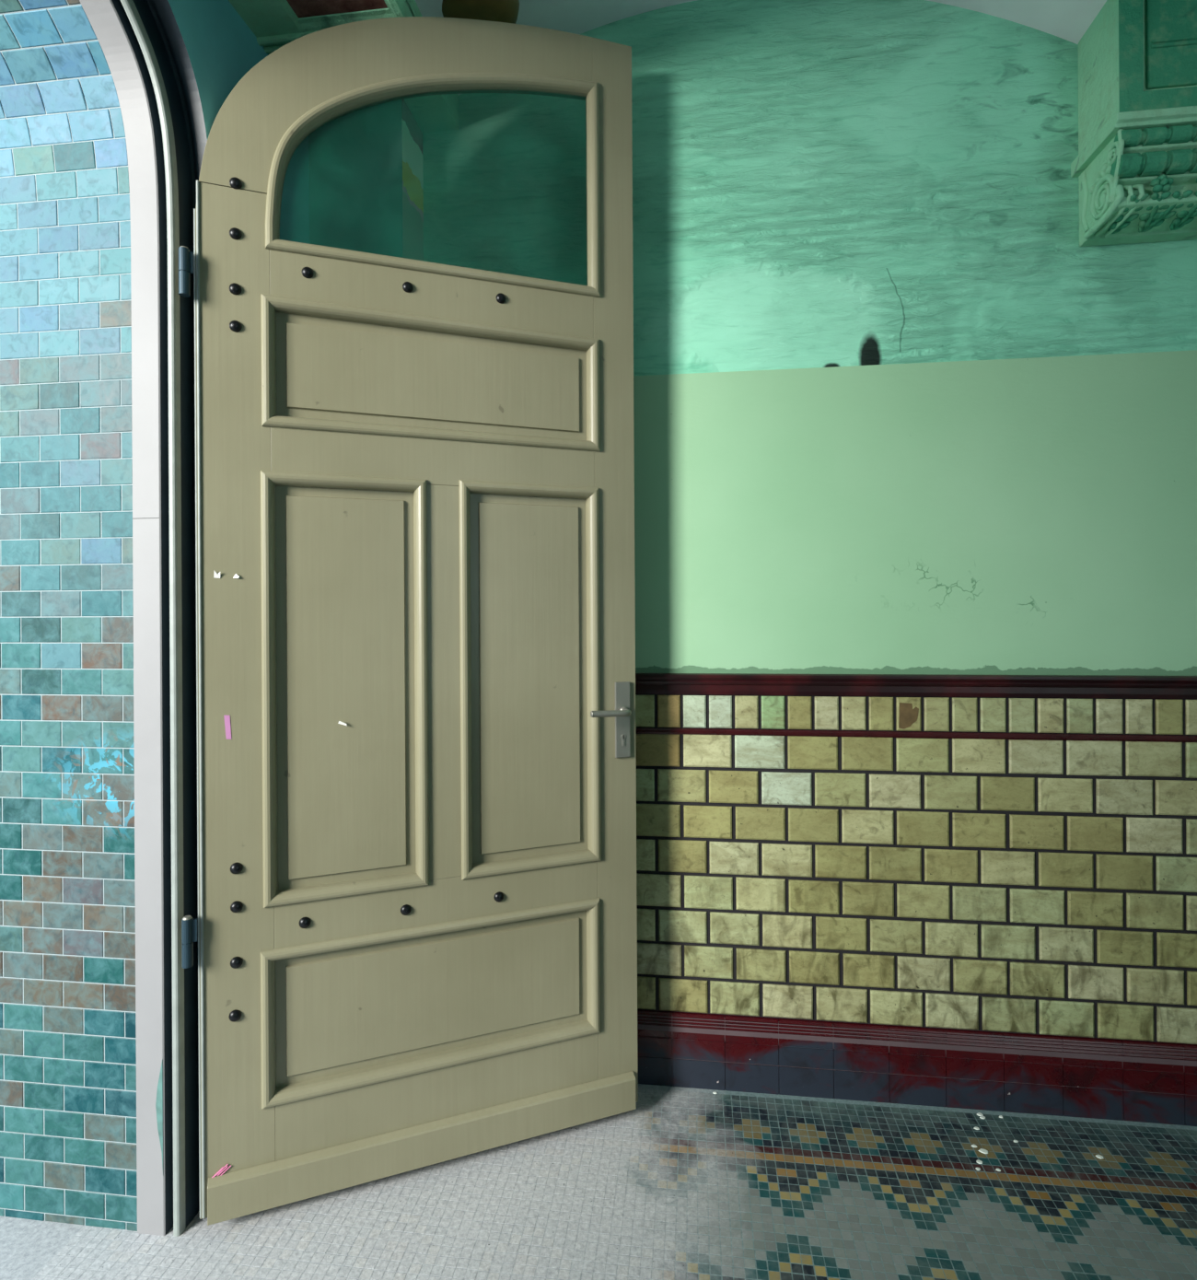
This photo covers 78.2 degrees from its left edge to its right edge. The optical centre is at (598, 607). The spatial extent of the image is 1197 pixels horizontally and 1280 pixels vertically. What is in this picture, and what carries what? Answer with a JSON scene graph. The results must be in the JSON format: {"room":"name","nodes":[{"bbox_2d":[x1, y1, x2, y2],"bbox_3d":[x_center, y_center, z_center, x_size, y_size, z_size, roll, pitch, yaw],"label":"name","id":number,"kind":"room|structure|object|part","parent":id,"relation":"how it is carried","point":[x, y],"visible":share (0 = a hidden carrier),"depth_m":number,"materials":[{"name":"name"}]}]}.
{"room":"building hallway","nodes":[
{"label":"building hallway","id":0,"kind":"room"},
{"bbox_2d":[0,0,309,1231],"bbox_3d":[-1.384,-0.301,-0.284,0.570,3.300,5.487,0,0,7],"label":"wall","id":1,"kind":"structure","parent":0,"point":[68,1045],"depth_m":1.61,"materials":[{"name":"tile"}]},
{"bbox_2d":[79,0,207,1236],"bbox_3d":[-1.058,-0.158,0.579,0.149,3.010,2.500,0,0,7],"label":"doorframe","id":2,"kind":"object","parent":1,"relation":"attached to","point":[142,43],"visible":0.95,"depth_m":1.58,"materials":[{"name":"paint"}]},
{"bbox_2d":[178,16,638,1225],"bbox_3d":[-0.395,-0.084,1.752,1.056,2.792,0.115,0,0,-21],"label":"door leaf","id":3,"kind":"structure","parent":2,"relation":"attached to","point":[414,479],"depth_m":1.74,"materials":[{"name":"beige wood"}]},
{"bbox_3d":[-0.576,0.178,1.692,0.360,0.964,0.030,0,0,-21],"label":"panel moulding","id":4,"kind":"part","parent":3,"relation":"part of","materials":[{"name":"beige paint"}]},
{"bbox_3d":[-0.582,0.179,1.710,0.328,0.932,0.023,0,0,-21],"label":"panel","id":5,"kind":"part","parent":3,"relation":"part of","materials":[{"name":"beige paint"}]},
{"bbox_3d":[-0.372,0.927,1.769,0.799,0.346,0.030,0,0,-21],"label":"panel moulding","id":6,"kind":"part","parent":3,"relation":"part of","materials":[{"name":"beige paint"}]},
{"bbox_3d":[-0.372,-0.548,1.772,0.799,0.291,0.030,0,0,-21],"label":"panel moulding","id":7,"kind":"part","parent":3,"relation":"part of","materials":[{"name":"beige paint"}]},
{"bbox_3d":[-0.379,-0.548,1.789,0.767,0.259,0.023,0,0,-21],"label":"panel","id":8,"kind":"part","parent":3,"relation":"part of","materials":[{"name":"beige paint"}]},
{"bbox_3d":[-0.378,0.927,1.786,0.767,0.314,0.023,0,0,-21],"label":"panel","id":9,"kind":"part","parent":3,"relation":"part of","materials":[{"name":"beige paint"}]},
{"bbox_3d":[-0.379,-0.751,1.793,0.767,0.128,0.052,0,0,-21],"label":"rail","id":10,"kind":"part","parent":3,"relation":"part of","materials":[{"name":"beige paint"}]},
{"bbox_3d":[-0.377,-0.354,1.793,0.767,0.118,0.052,0,0,-21],"label":"rail","id":11,"kind":"part","parent":3,"relation":"part of","materials":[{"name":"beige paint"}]},
{"bbox_3d":[-0.370,-1.077,1.774,0.793,0.563,0.030,0,0,-21],"label":"panel moulding","id":12,"kind":"part","parent":3,"relation":"part of","materials":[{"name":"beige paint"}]},
{"bbox_3d":[-0.370,0.706,1.793,0.767,0.114,0.052,0,0,-21],"label":"rail","id":13,"kind":"part","parent":3,"relation":"part of","materials":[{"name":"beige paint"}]},
{"bbox_3d":[-0.367,1.199,1.793,0.767,0.216,0.052,0,0,-21],"label":"rail","id":14,"kind":"part","parent":3,"relation":"part of","materials":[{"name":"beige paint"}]},
{"bbox_3d":[-0.174,0.173,1.866,0.329,0.934,0.023,0,0,-21],"label":"panel","id":15,"kind":"part","parent":3,"relation":"part of","materials":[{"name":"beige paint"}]},
{"bbox_3d":[-0.167,0.173,1.849,0.361,0.966,0.030,0,0,-21],"label":"panel moulding","id":16,"kind":"part","parent":3,"relation":"part of","materials":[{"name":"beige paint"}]},
{"bbox_3d":[0.030,0.269,1.882,0.118,0.025,0.055,0,0,-21],"label":"lever","id":17,"kind":"part","parent":3,"relation":"part of","materials":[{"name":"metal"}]},
{"bbox_3d":[0.063,0.293,1.928,0.043,0.198,0.008,0,0,-21],"label":"lock plate","id":18,"kind":"part","parent":3,"relation":"part of","materials":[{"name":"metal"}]},
{"bbox_2d":[308,99,423,260],"bbox_3d":[-0.653,-0.026,2.108,0.271,2.742,0.157,0,0,7],"label":"pillar","id":19,"kind":"structure","parent":0,"point":[366,176],"depth_m":2.03,"materials":[{"name":"paint"}]},
{"bbox_2d":[0,1083,1196,1279],"bbox_3d":[0.834,1.386,-0.559,5.020,0.100,5.500,0,0,7],"label":"floor","id":20,"kind":"structure","parent":0,"point":[686,1183],"depth_m":1.63,"materials":[{"name":"tile"}]},
{"bbox_2d":[977,1148,988,1153],"bbox_3d":[0.946,1.334,1.808,0.016,0.002,0.020,0,0,-39],"label":"chip","id":21,"kind":"object","parent":20,"relation":"on","point":[984,1151],"visible":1,"depth_m":1.81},
{"bbox_2d":[415,0,1106,94],"bbox_3d":[0.638,-1.771,-0.644,5.350,0.584,5.287,0,0,7],"label":"ceiling","id":22,"kind":"structure","parent":0,"point":[1069,20],"depth_m":1.96,"materials":[{"name":"white paint"}]},
{"bbox_2d":[228,0,458,132],"bbox_3d":[-0.775,-1.570,0.797,0.380,0.369,2.787,0,0,7],"label":"beam","id":23,"kind":"structure","parent":22,"relation":"attached to","point":[275,24],"depth_m":1.76,"materials":[{"name":"green paint"}]},
{"bbox_3d":[-0.646,-1.396,1.801,0.380,0.020,0.046,0,0,7],"label":"moulding","id":24,"kind":"part","parent":23,"relation":"part of","materials":[{"name":"green paint"}]},
{"bbox_3d":[-0.672,-1.426,1.204,0.226,0.046,1.080,0,0,7],"label":"panel","id":25,"kind":"part","parent":23,"relation":"part of","materials":[{"name":"brown paint"}]},
{"bbox_2d":[442,0,519,23],"bbox_3d":[-0.316,-1.572,1.904,0.222,0.121,0.222,0,0,7],"label":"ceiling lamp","id":26,"kind":"object","parent":22,"relation":"attached to","point":[506,11],"visible":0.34,"depth_m":1.87,"materials":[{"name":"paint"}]},
{"bbox_2d":[422,0,1196,1044],"bbox_3d":[1.440,-0.318,2.014,4.450,3.300,0.213,0,0,7],"label":"wall","id":27,"kind":"structure","parent":0,"point":[892,414],"depth_m":2.00,"materials":[{"name":"green paint"}]},
{"bbox_2d":[635,673,1196,698],"bbox_3d":[1.561,0.205,1.892,4.185,0.060,0.027,0,0,7],"label":"trim","id":28,"kind":"structure","parent":27,"relation":"attached to","point":[936,685],"depth_m":1.98,"materials":[{"name":"red tile"}]},
{"bbox_2d":[637,1009,1196,1126],"bbox_3d":[1.567,1.230,1.896,4.185,0.203,0.019,0,0,7],"label":"baseboard","id":29,"kind":"structure","parent":27,"relation":"attached to","point":[1153,1082],"depth_m":1.98,"materials":[{"name":"ceramic"}]},
{"bbox_2d":[1070,0,1196,246],"bbox_3d":[1.480,-1.481,1.805,0.503,1.074,0.216,0,0,7],"label":"carved corbel","id":30,"kind":"object","parent":27,"relation":"attached to","point":[1134,166],"visible":1,"depth_m":1.76,"materials":[{"name":"green paint"}]},
{"bbox_3d":[1.478,-1.568,1.749,0.328,0.640,0.018,0,0,7],"label":"sunk panel","id":31,"kind":"part","parent":30,"relation":"part of","materials":[{"name":"green paint"}]}
]}

